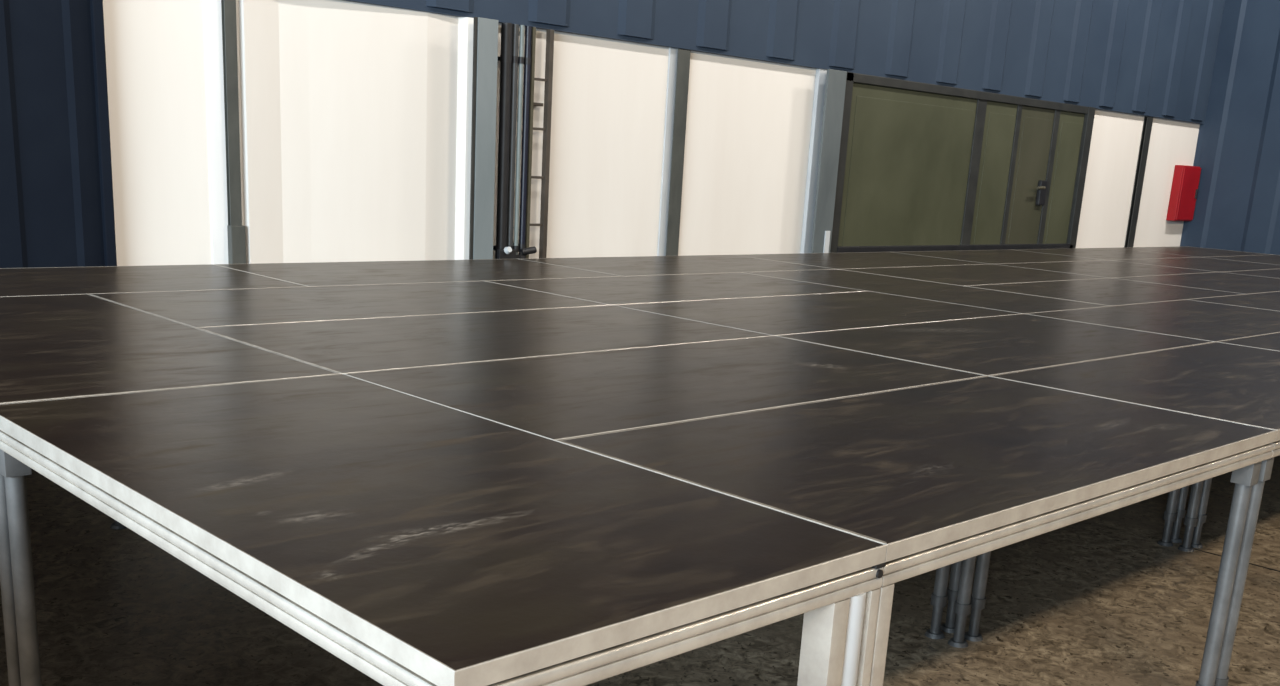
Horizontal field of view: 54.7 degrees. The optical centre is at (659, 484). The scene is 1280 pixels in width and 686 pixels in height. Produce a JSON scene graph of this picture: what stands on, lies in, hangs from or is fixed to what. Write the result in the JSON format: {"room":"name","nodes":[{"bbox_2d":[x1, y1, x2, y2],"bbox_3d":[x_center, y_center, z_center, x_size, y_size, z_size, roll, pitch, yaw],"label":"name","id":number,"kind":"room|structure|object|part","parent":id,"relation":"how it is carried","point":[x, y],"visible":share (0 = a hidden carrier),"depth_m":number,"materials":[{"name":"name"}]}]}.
{"room":"warehouse","nodes":[
{"label":"warehouse","id":0,"kind":"room"},
{"bbox_2d":[0,455,1279,685],"bbox_3d":[2.860,1.328,2.652,23.520,0.200,14.470,-11,21,-43],"label":"floor","id":1,"kind":"structure","parent":0,"point":[1094,601],"depth_m":4.64,"materials":[{"name":"concrete"}]},
{"bbox_2d":[0,264,308,296],"bbox_3d":[-2.725,-0.415,5.563,1.998,1.000,0.998,-11,21,-43],"label":"deck","id":2,"kind":"object","parent":1,"relation":"on","point":[152,278],"visible":0.28,"depth_m":5.65,"materials":[{"name":"brown wood"}]},
{"bbox_3d":[-3.035,-0.964,5.775,1.998,0.088,0.030,-11,21,-43],"label":"edge rail","id":3,"kind":"part","parent":2,"relation":"part of","materials":[{"name":"metal"}]},
{"bbox_3d":[-2.362,-0.746,5.115,1.998,0.088,0.030,-11,21,-43],"label":"edge rail","id":4,"kind":"part","parent":2,"relation":"part of","materials":[{"name":"metal"}]},
{"bbox_2d":[0,294,340,685],"bbox_3d":[-2.039,-0.008,4.198,0.998,1.000,1.998,-11,21,-43],"label":"deck","id":5,"kind":"object","parent":1,"relation":"on","point":[72,345],"visible":0.52,"depth_m":3.79,"materials":[{"name":"brown wood"}]},
{"bbox_3d":[-1.696,0.213,3.229,0.060,0.854,0.060,-11,21,-43],"label":"leg","id":6,"kind":"part","parent":5,"relation":"part of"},
{"bbox_3d":[-2.015,-0.483,4.072,0.984,0.015,1.984,-11,21,-43],"label":"deck panel","id":7,"kind":"part","parent":5,"relation":"part of","materials":[{"name":"brown wood"}]},
{"bbox_3d":[-1.327,-0.226,3.410,0.998,0.088,0.030,-11,21,-43],"label":"edge rail","id":8,"kind":"part","parent":5,"relation":"part of","materials":[{"name":"metal"}]},
{"bbox_3d":[-1.666,-0.515,4.412,0.030,0.088,1.998,-11,21,-43],"label":"edge rail","id":9,"kind":"part","parent":5,"relation":"part of","materials":[{"name":"metal"}]},
{"bbox_2d":[90,281,608,529],"bbox_3d":[-1.314,-0.330,5.566,1.998,1.000,0.998,-11,21,-43],"label":"deck","id":10,"kind":"object","parent":1,"relation":"on","point":[223,307],"visible":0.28,"depth_m":5.30,"materials":[{"name":"brown wood"}]},
{"bbox_3d":[-1.991,-0.632,4.775,0.030,0.088,0.998,-11,21,-43],"label":"edge rail","id":11,"kind":"part","parent":10,"relation":"part of","materials":[{"name":"metal"}]},
{"bbox_3d":[-1.624,-0.879,5.778,1.998,0.088,0.030,-11,21,-43],"label":"edge rail","id":12,"kind":"part","parent":10,"relation":"part of","materials":[{"name":"metal"}]},
{"bbox_3d":[-1.287,-0.805,5.441,1.993,0.015,0.986,-11,21,-43],"label":"deck panel","id":13,"kind":"part","parent":10,"relation":"part of","materials":[{"name":"brown wood"}]},
{"bbox_3d":[-0.950,-0.661,5.118,1.998,0.088,0.030,-11,21,-43],"label":"edge rail","id":14,"kind":"part","parent":10,"relation":"part of","materials":[{"name":"metal"}]},
{"bbox_2d":[214,259,619,286],"bbox_3d":[-1.294,-0.695,6.932,1.998,1.000,0.998,-11,21,-43],"label":"deck","id":15,"kind":"object","parent":1,"relation":"on","point":[422,271],"visible":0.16,"depth_m":6.70,"materials":[{"name":"brown wood"}]},
{"bbox_3d":[-1.972,-0.997,6.141,0.030,0.088,0.998,-11,21,-43],"label":"edge rail","id":16,"kind":"part","parent":15,"relation":"part of","materials":[{"name":"metal"}]},
{"bbox_3d":[-1.604,-1.243,7.144,1.998,0.088,0.030,-11,21,-43],"label":"edge rail","id":17,"kind":"part","parent":15,"relation":"part of","materials":[{"name":"metal"}]},
{"bbox_3d":[-0.931,-1.026,6.484,1.998,0.088,0.030,-11,21,-43],"label":"edge rail","id":18,"kind":"part","parent":15,"relation":"part of","materials":[{"name":"metal"}]},
{"bbox_2d":[0,374,886,685],"bbox_3d":[-0.645,0.443,2.834,0.998,1.000,2.002,-11,21,-43],"label":"deck","id":19,"kind":"object","parent":1,"relation":"on","point":[414,541],"visible":1,"depth_m":2.35,"materials":[{"name":"brown wood"}]},
{"bbox_3d":[-1.625,0.236,3.160,0.060,0.854,0.060,-11,21,-43],"label":"leg","id":20,"kind":"part","parent":19,"relation":"part of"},
{"bbox_3d":[-1.305,-0.219,3.388,0.998,0.088,0.030,-11,21,-43],"label":"edge rail","id":21,"kind":"part","parent":19,"relation":"part of","materials":[{"name":"metal"}]},
{"bbox_3d":[-0.966,0.070,2.386,0.030,0.088,1.998,-11,21,-43],"label":"edge rail","id":22,"kind":"part","parent":19,"relation":"part of","materials":[{"name":"metal"}]},
{"bbox_3d":[-0.273,-0.065,3.048,0.030,0.088,1.998,-11,21,-43],"label":"edge rail","id":23,"kind":"part","parent":19,"relation":"part of","materials":[{"name":"metal"}]},
{"bbox_3d":[0.065,0.224,2.046,0.998,0.088,0.030,-11,21,-43],"label":"edge rail","id":24,"kind":"part","parent":19,"relation":"part of","materials":[{"name":"metal"}]},
{"bbox_3d":[0.325,0.636,2.480,0.142,0.900,0.070,-11,21,-43],"label":"leg","id":25,"kind":"part","parent":19,"relation":"part of","materials":[{"name":"metal"}]},
{"bbox_2d":[469,17,498,259],"bbox_3d":[-1.109,-1.622,7.717,0.286,2.405,0.206,-11,21,-43],"label":"steel column","id":26,"kind":"structure","parent":1,"relation":"on","point":[485,31],"depth_m":7.49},
{"bbox_2d":[197,305,773,373],"bbox_3d":[-0.618,-0.105,4.884,1.998,1.000,0.998,-11,21,-43],"label":"deck","id":27,"kind":"object","parent":1,"relation":"on","point":[384,343],"visible":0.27,"depth_m":4.60,"materials":[{"name":"brown wood"}]},
{"bbox_3d":[-1.295,-0.407,4.093,0.030,0.088,0.998,-11,21,-43],"label":"edge rail","id":28,"kind":"part","parent":27,"relation":"part of","materials":[{"name":"metal"}]},
{"bbox_3d":[-0.928,-0.653,5.096,1.998,0.088,0.030,-11,21,-43],"label":"edge rail","id":29,"kind":"part","parent":27,"relation":"part of","materials":[{"name":"metal"}]},
{"bbox_3d":[-0.254,-0.436,4.437,1.998,0.088,0.030,-11,21,-43],"label":"edge rail","id":30,"kind":"part","parent":27,"relation":"part of","materials":[{"name":"metal"}]},
{"bbox_3d":[0.113,-0.682,5.440,0.030,0.088,0.998,-11,21,-43],"label":"edge rail","id":31,"kind":"part","parent":27,"relation":"part of","materials":[{"name":"metal"}]},
{"bbox_2d":[497,246,536,258],"bbox_3d":[-0.925,-0.993,7.980,0.070,1.077,0.299,16,20,39],"label":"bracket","id":32,"kind":"object","parent":1,"relation":"on","point":[507,252],"visible":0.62,"depth_m":7.82,"materials":[{"name":"black metal"}]},
{"bbox_3d":[-0.993,-0.973,7.932,0.130,1.055,0.032,-11,21,-43],"label":"bracket arm","id":33,"kind":"part","parent":32,"relation":"part of","materials":[{"name":"black metal"}]},
{"bbox_2d":[344,336,985,638],"bbox_3d":[0.079,0.120,4.203,1.998,1.000,0.998,-11,21,-43],"label":"deck","id":34,"kind":"object","parent":1,"relation":"on","point":[562,396],"visible":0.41,"depth_m":3.90,"materials":[{"name":"brown wood"}]},
{"bbox_3d":[-0.598,-0.182,3.411,0.030,0.088,0.998,-11,21,-43],"label":"edge rail","id":35,"kind":"part","parent":34,"relation":"part of","materials":[{"name":"metal"}]},
{"bbox_3d":[-0.231,-0.428,4.415,1.998,0.088,0.030,-11,21,-43],"label":"edge rail","id":36,"kind":"part","parent":34,"relation":"part of","materials":[{"name":"metal"}]},
{"bbox_3d":[0.107,-0.353,4.073,1.989,0.015,0.982,-11,21,-43],"label":"deck panel","id":37,"kind":"part","parent":34,"relation":"part of","materials":[{"name":"brown wood"}]},
{"bbox_3d":[0.442,-0.211,3.755,1.998,0.088,0.030,-11,21,-43],"label":"edge rail","id":38,"kind":"part","parent":34,"relation":"part of","materials":[{"name":"metal"}]},
{"bbox_3d":[0.809,-0.457,4.758,0.030,0.088,0.998,-11,21,-43],"label":"edge rail","id":39,"kind":"part","parent":34,"relation":"part of","materials":[{"name":"metal"}]},
{"bbox_3d":[1.073,0.034,4.532,0.060,0.854,0.060,-11,21,-43],"label":"leg","id":40,"kind":"part","parent":34,"relation":"part of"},
{"bbox_2d":[487,272,864,304],"bbox_3d":[0.117,-0.609,6.935,1.998,1.000,0.998,-11,21,-43],"label":"deck","id":41,"kind":"object","parent":1,"relation":"on","point":[616,290],"visible":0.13,"depth_m":6.70,"materials":[{"name":"brown wood"}]},
{"bbox_3d":[-0.193,-1.158,7.147,1.998,0.088,0.030,-11,21,-43],"label":"edge rail","id":42,"kind":"part","parent":41,"relation":"part of","materials":[{"name":"metal"}]},
{"bbox_3d":[0.481,-0.940,6.487,1.998,0.088,0.030,-11,21,-43],"label":"edge rail","id":43,"kind":"part","parent":41,"relation":"part of","materials":[{"name":"metal"}]},
{"bbox_2d":[522,255,833,275],"bbox_3d":[0.137,-0.974,8.301,1.998,1.000,0.998,-11,21,-43],"label":"deck","id":44,"kind":"object","parent":1,"relation":"on","point":[693,264],"visible":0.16,"depth_m":8.08,"materials":[{"name":"brown wood"}]},
{"bbox_3d":[-0.173,-1.523,8.513,1.998,0.088,0.030,-11,21,-43],"label":"edge rail","id":45,"kind":"part","parent":44,"relation":"part of","materials":[{"name":"metal"}]},
{"bbox_3d":[0.500,-1.305,7.854,1.998,0.088,0.030,-11,21,-43],"label":"edge rail","id":46,"kind":"part","parent":44,"relation":"part of","materials":[{"name":"metal"}]},
{"bbox_2d":[615,291,1022,335],"bbox_3d":[0.813,-0.384,6.253,1.998,1.000,0.998,-11,21,-43],"label":"deck","id":47,"kind":"object","parent":1,"relation":"on","point":[807,313],"visible":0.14,"depth_m":6.00,"materials":[{"name":"brown wood"}]},
{"bbox_3d":[0.136,-0.686,5.462,0.030,0.088,0.998,-11,21,-43],"label":"edge rail","id":48,"kind":"part","parent":47,"relation":"part of","materials":[{"name":"metal"}]},
{"bbox_3d":[0.503,-0.933,6.465,1.998,0.088,0.030,-11,21,-43],"label":"edge rail","id":49,"kind":"part","parent":47,"relation":"part of","materials":[{"name":"metal"}]},
{"bbox_3d":[1.177,-0.715,5.806,1.998,0.088,0.030,-11,21,-43],"label":"edge rail","id":50,"kind":"part","parent":47,"relation":"part of","materials":[{"name":"metal"}]},
{"bbox_3d":[1.544,-0.961,6.809,0.030,0.088,0.998,-11,21,-43],"label":"edge rail","id":51,"kind":"part","parent":47,"relation":"part of","materials":[{"name":"metal"}]},
{"bbox_2d":[811,69,846,252],"bbox_3d":[1.327,-2.105,10.077,0.350,2.405,0.163,-11,21,-43],"label":"steel column","id":52,"kind":"structure","parent":1,"relation":"on","point":[835,88],"depth_m":9.85,"materials":[{"name":"metal"}]},
{"bbox_2d":[737,252,987,268],"bbox_3d":[1.567,-1.253,9.670,1.998,1.000,0.998,-11,21,-43],"label":"deck","id":53,"kind":"object","parent":1,"relation":"on","point":[853,260],"visible":0.16,"depth_m":9.46,"materials":[{"name":"brown wood"}]},
{"bbox_2d":[555,376,1276,685],"bbox_3d":[0.775,0.345,3.521,1.998,1.000,0.998,-11,21,-43],"label":"deck","id":54,"kind":"object","parent":1,"relation":"on","point":[939,475],"visible":0.84,"depth_m":3.15,"materials":[{"name":"brown wood"}]},
{"bbox_3d":[0.098,0.043,2.730,0.030,0.088,0.998,-11,21,-43],"label":"edge rail","id":55,"kind":"part","parent":54,"relation":"part of","materials":[{"name":"metal"}]},
{"bbox_3d":[0.465,-0.203,3.733,1.998,0.088,0.030,-11,21,-43],"label":"edge rail","id":56,"kind":"part","parent":54,"relation":"part of","materials":[{"name":"metal"}]},
{"bbox_3d":[0.399,0.624,2.542,0.042,0.900,0.058,-11,21,-43],"label":"leg","id":57,"kind":"part","parent":54,"relation":"part of","materials":[{"name":"metal"}]},
{"bbox_3d":[0.808,-0.129,3.393,1.979,0.015,0.982,-11,21,-43],"label":"deck panel","id":58,"kind":"part","parent":54,"relation":"part of","materials":[{"name":"brown wood"}]},
{"bbox_3d":[1.145,0.057,4.462,0.060,0.854,0.060,-11,21,-43],"label":"leg","id":59,"kind":"part","parent":54,"relation":"part of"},
{"bbox_3d":[1.139,0.015,3.073,1.998,0.088,0.030,-11,21,-43],"label":"edge rail","id":60,"kind":"part","parent":54,"relation":"part of","materials":[{"name":"metal"}]},
{"bbox_3d":[1.506,-0.232,4.077,0.030,0.088,0.998,-11,21,-43],"label":"edge rail","id":61,"kind":"part","parent":54,"relation":"part of","materials":[{"name":"metal"}]},
{"bbox_3d":[1.770,0.259,3.850,0.060,0.854,0.060,-11,21,-43],"label":"leg","id":62,"kind":"part","parent":54,"relation":"part of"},
{"bbox_2d":[742,269,1109,313],"bbox_3d":[1.538,-0.706,7.621,0.998,1.000,1.998,-11,21,-43],"label":"deck","id":63,"kind":"object","parent":1,"relation":"on","point":[942,292],"visible":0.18,"depth_m":7.39,"materials":[{"name":"brown wood"}]},
{"bbox_3d":[1.911,-1.213,7.835,0.030,0.088,1.998,-11,21,-43],"label":"edge rail","id":64,"kind":"part","parent":63,"relation":"part of","materials":[{"name":"metal"}]},
{"bbox_2d":[841,264,1106,285],"bbox_3d":[2.264,-1.028,8.989,1.998,1.000,0.998,-11,21,-43],"label":"deck","id":65,"kind":"object","parent":1,"relation":"on","point":[978,274],"visible":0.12,"depth_m":8.78,"materials":[{"name":"brown wood"}]},
{"bbox_3d":[2.627,-1.359,8.541,1.998,0.088,0.030,-11,21,-43],"label":"edge rail","id":66,"kind":"part","parent":65,"relation":"part of","materials":[{"name":"metal"}]},
{"bbox_2d":[776,314,1213,632],"bbox_3d":[1.510,-0.159,5.572,1.998,1.000,0.998,-11,21,-43],"label":"deck","id":67,"kind":"object","parent":1,"relation":"on","point":[993,345],"visible":0.39,"depth_m":5.30,"materials":[{"name":"brown wood"}]},
{"bbox_3d":[0.833,-0.461,4.780,0.030,0.088,0.998,-11,21,-43],"label":"edge rail","id":68,"kind":"part","parent":67,"relation":"part of","materials":[{"name":"metal"}]},
{"bbox_3d":[1.200,-0.708,5.784,1.998,0.088,0.030,-11,21,-43],"label":"edge rail","id":69,"kind":"part","parent":67,"relation":"part of","materials":[{"name":"metal"}]},
{"bbox_3d":[1.147,0.020,4.601,0.060,0.854,0.060,-11,21,-43],"label":"leg","id":70,"kind":"part","parent":67,"relation":"part of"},
{"bbox_3d":[1.540,-0.634,5.446,1.980,0.015,0.985,-11,21,-43],"label":"deck panel","id":71,"kind":"part","parent":67,"relation":"part of","materials":[{"name":"brown wood"}]},
{"bbox_3d":[1.873,-0.490,5.124,1.998,0.088,0.030,-11,21,-43],"label":"edge rail","id":72,"kind":"part","parent":67,"relation":"part of","materials":[{"name":"metal"}]},
{"bbox_3d":[2.240,-0.736,6.128,0.030,0.088,0.998,-11,21,-43],"label":"edge rail","id":73,"kind":"part","parent":67,"relation":"part of","materials":[{"name":"metal"}]},
{"bbox_3d":[2.504,-0.245,5.901,0.060,0.854,0.060,-11,21,-43],"label":"leg","id":74,"kind":"part","parent":67,"relation":"part of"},
{"bbox_2d":[895,250,1103,263],"bbox_3d":[2.998,-1.532,11.040,1.998,1.000,0.998,-11,21,-43],"label":"deck","id":75,"kind":"object","parent":1,"relation":"on","point":[982,256],"visible":0.16,"depth_m":10.85,"materials":[{"name":"brown wood"}]},
{"bbox_2d":[1015,248,1194,259],"bbox_3d":[4.429,-1.812,12.409,1.998,1.000,0.998,-11,21,-43],"label":"deck","id":76,"kind":"object","parent":1,"relation":"on","point":[1096,253],"visible":0.19,"depth_m":12.22,"materials":[{"name":"brown wood"}]},
{"bbox_2d":[968,278,1242,305],"bbox_3d":[2.960,-0.803,8.307,1.998,1.000,0.998,-11,21,-43],"label":"deck","id":77,"kind":"object","parent":1,"relation":"on","point":[1105,291],"visible":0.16,"depth_m":8.09,"materials":[{"name":"brown wood"}]},
{"bbox_3d":[2.650,-1.352,8.519,1.998,0.088,0.030,-11,21,-43],"label":"edge rail","id":78,"kind":"part","parent":77,"relation":"part of","materials":[{"name":"metal"}]},
{"bbox_3d":[2.283,-1.105,7.516,0.030,0.088,0.998,-11,21,-43],"label":"edge rail","id":79,"kind":"part","parent":77,"relation":"part of","materials":[{"name":"metal"}]},
{"bbox_3d":[3.324,-1.134,7.859,1.998,0.088,0.030,-11,21,-43],"label":"edge rail","id":80,"kind":"part","parent":77,"relation":"part of","materials":[{"name":"metal"}]},
{"bbox_2d":[997,260,1214,277],"bbox_3d":[3.695,-1.307,10.358,1.998,1.000,0.998,-11,21,-43],"label":"deck","id":81,"kind":"object","parent":1,"relation":"on","point":[1101,268],"visible":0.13,"depth_m":10.16,"materials":[{"name":"brown wood"}]},
{"bbox_2d":[964,342,1279,685],"bbox_3d":[2.206,0.066,4.890,1.998,1.000,0.998,-11,21,-43],"label":"deck","id":82,"kind":"object","parent":1,"relation":"on","point":[1217,380],"visible":0.56,"depth_m":4.50,"materials":[{"name":"brown wood"}]},
{"bbox_3d":[1.218,0.043,4.532,0.060,0.854,0.060,-11,21,-43],"label":"leg","id":83,"kind":"part","parent":82,"relation":"part of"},
{"bbox_3d":[1.896,-0.483,5.102,1.998,0.088,0.030,-11,21,-43],"label":"edge rail","id":84,"kind":"part","parent":82,"relation":"part of","materials":[{"name":"metal"}]},
{"bbox_3d":[1.529,-0.236,4.099,0.030,0.088,0.998,-11,21,-43],"label":"edge rail","id":85,"kind":"part","parent":82,"relation":"part of","materials":[{"name":"metal"}]},
{"bbox_3d":[2.236,-0.408,4.761,1.985,0.015,0.980,-11,21,-43],"label":"deck panel","id":86,"kind":"part","parent":82,"relation":"part of","materials":[{"name":"brown wood"}]},
{"bbox_3d":[2.575,-0.222,5.831,0.060,0.854,0.060,-11,21,-43],"label":"leg","id":87,"kind":"part","parent":82,"relation":"part of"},
{"bbox_3d":[1.843,0.245,3.920,0.060,0.854,0.060,-11,21,-43],"label":"leg","id":88,"kind":"part","parent":82,"relation":"part of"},
{"bbox_3d":[2.570,-0.265,4.442,1.998,0.088,0.030,-11,21,-43],"label":"edge rail","id":89,"kind":"part","parent":82,"relation":"part of","materials":[{"name":"metal"}]},
{"bbox_2d":[1027,299,1279,542],"bbox_3d":[2.940,-0.438,6.941,1.998,1.000,0.998,-11,21,-43],"label":"deck","id":90,"kind":"object","parent":1,"relation":"on","point":[1209,321],"visible":0.29,"depth_m":6.59,"materials":[{"name":"brown wood"}]},
{"bbox_3d":[2.630,-0.987,7.153,1.998,0.088,0.030,-11,21,-43],"label":"edge rail","id":91,"kind":"part","parent":90,"relation":"part of","materials":[{"name":"metal"}]},
{"bbox_3d":[2.263,-0.741,6.149,0.030,0.088,0.998,-11,21,-43],"label":"edge rail","id":92,"kind":"part","parent":90,"relation":"part of","materials":[{"name":"metal"}]},
{"bbox_3d":[2.969,-0.913,6.814,1.985,0.015,0.985,-11,21,-43],"label":"deck panel","id":93,"kind":"part","parent":90,"relation":"part of","materials":[{"name":"brown wood"}]},
{"bbox_3d":[2.577,-0.260,5.971,0.060,0.854,0.060,-11,21,-43],"label":"leg","id":94,"kind":"part","parent":90,"relation":"part of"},
{"bbox_3d":[3.304,-0.769,6.493,1.998,0.088,0.030,-11,21,-43],"label":"edge rail","id":95,"kind":"part","parent":90,"relation":"part of","materials":[{"name":"metal"}]},
{"bbox_2d":[1115,246,1272,256],"bbox_3d":[5.860,-2.091,13.778,1.998,1.000,0.998,-11,21,-43],"label":"deck","id":96,"kind":"object","parent":1,"relation":"on","point":[1180,250],"visible":0.12,"depth_m":13.60,"materials":[{"name":"brown wood"}]},
{"bbox_2d":[1113,257,1279,271],"bbox_3d":[5.125,-1.587,11.727,1.998,1.000,0.998,-11,21,-43],"label":"deck","id":97,"kind":"object","parent":1,"relation":"on","point":[1199,263],"visible":0.18,"depth_m":11.52,"materials":[{"name":"brown wood"}]},
{"bbox_2d":[1116,272,1279,293],"bbox_3d":[4.391,-1.082,9.676,1.998,1.000,0.998,-11,21,-43],"label":"deck","id":98,"kind":"object","parent":1,"relation":"on","point":[1220,281],"visible":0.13,"depth_m":9.40,"materials":[{"name":"brown wood"}]},
{"bbox_2d":[1187,291,1279,310],"bbox_3d":[4.371,-0.718,8.310,1.998,1.000,0.998,-11,21,-43],"label":"deck","id":99,"kind":"object","parent":1,"relation":"on","point":[1268,300],"visible":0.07,"depth_m":7.99,"materials":[{"name":"brown wood"}]},
{"bbox_2d":[1191,332,1279,547],"bbox_3d":[3.637,-0.213,6.259,1.998,1.000,0.998,-11,21,-43],"label":"deck","id":100,"kind":"object","parent":1,"relation":"on","point":[1271,341],"visible":0.39,"depth_m":5.96,"materials":[{"name":"brown wood"}]},
{"bbox_3d":[2.649,-0.236,5.901,0.060,0.854,0.060,-11,21,-43],"label":"leg","id":101,"kind":"part","parent":100,"relation":"part of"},
{"bbox_3d":[3.327,-0.762,6.471,1.998,0.088,0.030,-11,21,-43],"label":"edge rail","id":102,"kind":"part","parent":100,"relation":"part of","materials":[{"name":"metal"}]},
{"bbox_3d":[3.666,-0.688,6.132,1.985,0.015,0.985,-11,21,-43],"label":"deck panel","id":103,"kind":"part","parent":100,"relation":"part of","materials":[{"name":"brown wood"}]},
{"bbox_2d":[1193,548,1279,571],"bbox_3d":[6.396,0.617,5.723,7.608,0.001,10.614,7,15,13],"label":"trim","id":104,"kind":"structure","parent":1,"relation":"on","point":[1193,548],"depth_m":5.81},
{"bbox_2d":[1205,255,1279,264],"bbox_3d":[6.556,-1.866,13.096,1.998,1.000,0.998,-11,21,-43],"label":"deck","id":105,"kind":"object","parent":1,"relation":"on","point":[1267,259],"visible":0.16,"depth_m":12.85,"materials":[{"name":"brown wood"}]},
{"bbox_2d":[1225,269,1279,277],"bbox_3d":[5.822,-1.361,11.045,1.998,1.000,0.998,-11,21,-43],"label":"deck","id":106,"kind":"object","parent":1,"relation":"on","point":[1273,273],"visible":0.12,"depth_m":10.73,"materials":[{"name":"brown wood"}]},
{"bbox_2d":[103,0,1200,265],"bbox_3d":[-1.872,-3.841,6.543,23.520,7.200,0.250,-11,21,-43],"label":"wall","id":107,"kind":"structure","parent":0,"point":[748,121],"depth_m":8.38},
{"bbox_2d":[0,0,116,267],"bbox_3d":[-5.396,-1.671,3.389,7.553,4.170,0.080,-11,21,-43],"label":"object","id":108,"kind":"structure","parent":107,"relation":"in","point":[57,203],"depth_m":5.92,"materials":[{"name":"blue paint"}]},
{"bbox_3d":[-2.712,-2.195,5.957,0.050,4.170,0.080,-11,21,-43],"label":"frame","id":109,"kind":"part","parent":108,"relation":"part of","materials":[{"name":"blue paint"}]},
{"bbox_2d":[203,0,227,263],"bbox_3d":[-2.358,-1.417,6.658,0.112,2.410,0.008,-11,21,-43],"label":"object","id":110,"kind":"structure","parent":107,"relation":"attached to","point":[214,79],"depth_m":6.53,"materials":[{"name":"white paint"}]},
{"bbox_2d":[221,0,245,263],"bbox_3d":[-2.290,-1.418,6.686,0.144,2.405,0.059,-11,21,-43],"label":"wall post","id":111,"kind":"object","parent":107,"relation":"attached to","point":[236,232],"visible":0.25,"depth_m":6.56,"materials":[{"name":"grey metal"}]},
{"bbox_2d":[238,0,282,263],"bbox_3d":[-2.167,-1.447,6.812,0.228,2.410,0.050,-11,21,-43],"label":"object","id":112,"kind":"structure","parent":107,"relation":"attached to","point":[258,20],"depth_m":6.67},
{"bbox_2d":[308,0,473,261],"bbox_3d":[-1.564,-1.560,7.372,1.085,2.410,0.075,-11,21,-43],"label":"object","id":113,"kind":"structure","parent":107,"relation":"attached to","point":[390,88],"depth_m":7.22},
{"bbox_2d":[493,23,512,258],"bbox_3d":[-1.016,-1.655,7.861,0.074,2.405,0.125,-11,21,-43],"label":"duct","id":114,"kind":"object","parent":107,"relation":"attached to","point":[505,59],"visible":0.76,"depth_m":7.68,"materials":[{"name":"black metal"}]},
{"bbox_2d":[507,24,518,248],"bbox_3d":[-0.973,-1.666,7.912,0.046,2.405,0.111,-11,21,-43],"label":"conduit pipe","id":115,"kind":"object","parent":107,"relation":"attached to","point":[515,29],"visible":0.66,"depth_m":7.73,"materials":[{"name":"black metal"}]},
{"bbox_2d":[513,25,524,258],"bbox_3d":[-0.941,-1.671,7.939,0.035,2.405,0.116,-11,21,-43],"label":"drain pipe","id":116,"kind":"object","parent":107,"relation":"attached to","point":[522,27],"visible":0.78,"depth_m":7.76,"materials":[{"name":"grey metal"}]},
{"bbox_2d":[513,26,531,258],"bbox_3d":[-0.902,-1.680,7.979,0.047,2.405,0.112,-11,21,-43],"label":"conduit pipe","id":117,"kind":"object","parent":107,"relation":"attached to","point":[528,29],"visible":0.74,"depth_m":7.80,"materials":[{"name":"black metal"}]},
{"bbox_2d":[525,27,553,258],"bbox_3d":[-0.824,-1.697,8.063,0.169,2.405,0.098,-11,21,-43],"label":"ladder","id":118,"kind":"object","parent":107,"relation":"attached to","point":[546,129],"visible":0.41,"depth_m":7.90,"materials":[{"name":"black metal"}]},
{"bbox_3d":[-0.857,-1.681,7.993,0.022,2.405,0.040,-11,21,-43],"label":"ladder rail","id":119,"kind":"part","parent":118,"relation":"part of","materials":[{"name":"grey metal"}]},
{"bbox_3d":[-0.755,-1.700,8.090,0.033,2.405,0.040,-11,21,-43],"label":"ladder rail","id":120,"kind":"part","parent":118,"relation":"part of","materials":[{"name":"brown metal"}]},
{"bbox_2d":[657,47,677,255],"bbox_3d":[0.038,-1.884,8.947,0.102,2.410,0.014,-11,21,-43],"label":"trim","id":121,"kind":"structure","parent":107,"relation":"attached to","point":[673,52],"depth_m":8.80,"materials":[{"name":"grey metal"}]},
{"bbox_2d":[666,49,690,255],"bbox_3d":[0.099,-1.885,8.973,0.201,2.405,0.059,-11,21,-43],"label":"wall post","id":122,"kind":"object","parent":107,"relation":"attached to","point":[683,58],"visible":0.39,"depth_m":8.83,"materials":[{"name":"grey metal"}]},
{"bbox_2d":[800,69,826,252],"bbox_3d":[1.225,-2.111,10.064,0.142,2.410,0.040,-11,21,-43],"label":"trim","id":123,"kind":"structure","parent":107,"relation":"attached to","point":[820,79],"depth_m":9.89,"materials":[{"name":"grey metal"}]},
{"bbox_2d":[830,72,1095,252],"bbox_3d":[2.909,-2.416,11.588,4.158,2.410,0.149,-11,21,-43],"label":"door","id":124,"kind":"structure","parent":107,"relation":"in","point":[922,166],"depth_m":11.24,"materials":[{"name":"green paint"}]},
{"bbox_3d":[2.870,-2.403,11.607,0.151,2.310,0.055,-11,21,-43],"label":"hinge post","id":125,"kind":"part","parent":124,"relation":"part of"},
{"bbox_3d":[3.348,-2.496,12.065,0.070,2.310,0.055,-11,21,-43],"label":"hinge post","id":126,"kind":"part","parent":124,"relation":"part of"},
{"bbox_3d":[3.865,-2.597,12.560,0.090,2.310,0.055,-11,21,-43],"label":"hinge post","id":127,"kind":"part","parent":124,"relation":"part of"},
{"bbox_2d":[1124,116,1152,246],"bbox_3d":[5.358,-2.911,14.004,0.216,2.405,0.059,-11,21,-43],"label":"wall post","id":128,"kind":"object","parent":107,"relation":"attached to","point":[1147,125],"visible":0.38,"depth_m":13.86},
{"bbox_2d":[345,0,1224,123],"bbox_3d":[-1.763,-4.904,6.066,23.320,4.690,0.071,-11,21,-43],"label":"wall","id":129,"kind":"structure","parent":0,"point":[1153,58],"depth_m":10.82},
{"bbox_2d":[1180,0,1279,254],"bbox_3d":[11.499,-3.838,9.586,0.223,7.200,14.220,-11,21,-43],"label":"wall","id":130,"kind":"structure","parent":0,"point":[1237,153],"depth_m":14.33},
{"bbox_2d":[1166,165,1200,220],"bbox_3d":[6.226,-3.447,14.656,0.476,0.635,0.138,-11,21,-43],"label":"cabinet","id":131,"kind":"object","parent":130,"relation":"attached to","point":[1185,183],"visible":1,"depth_m":14.55,"materials":[{"name":"metal"}]}
]}

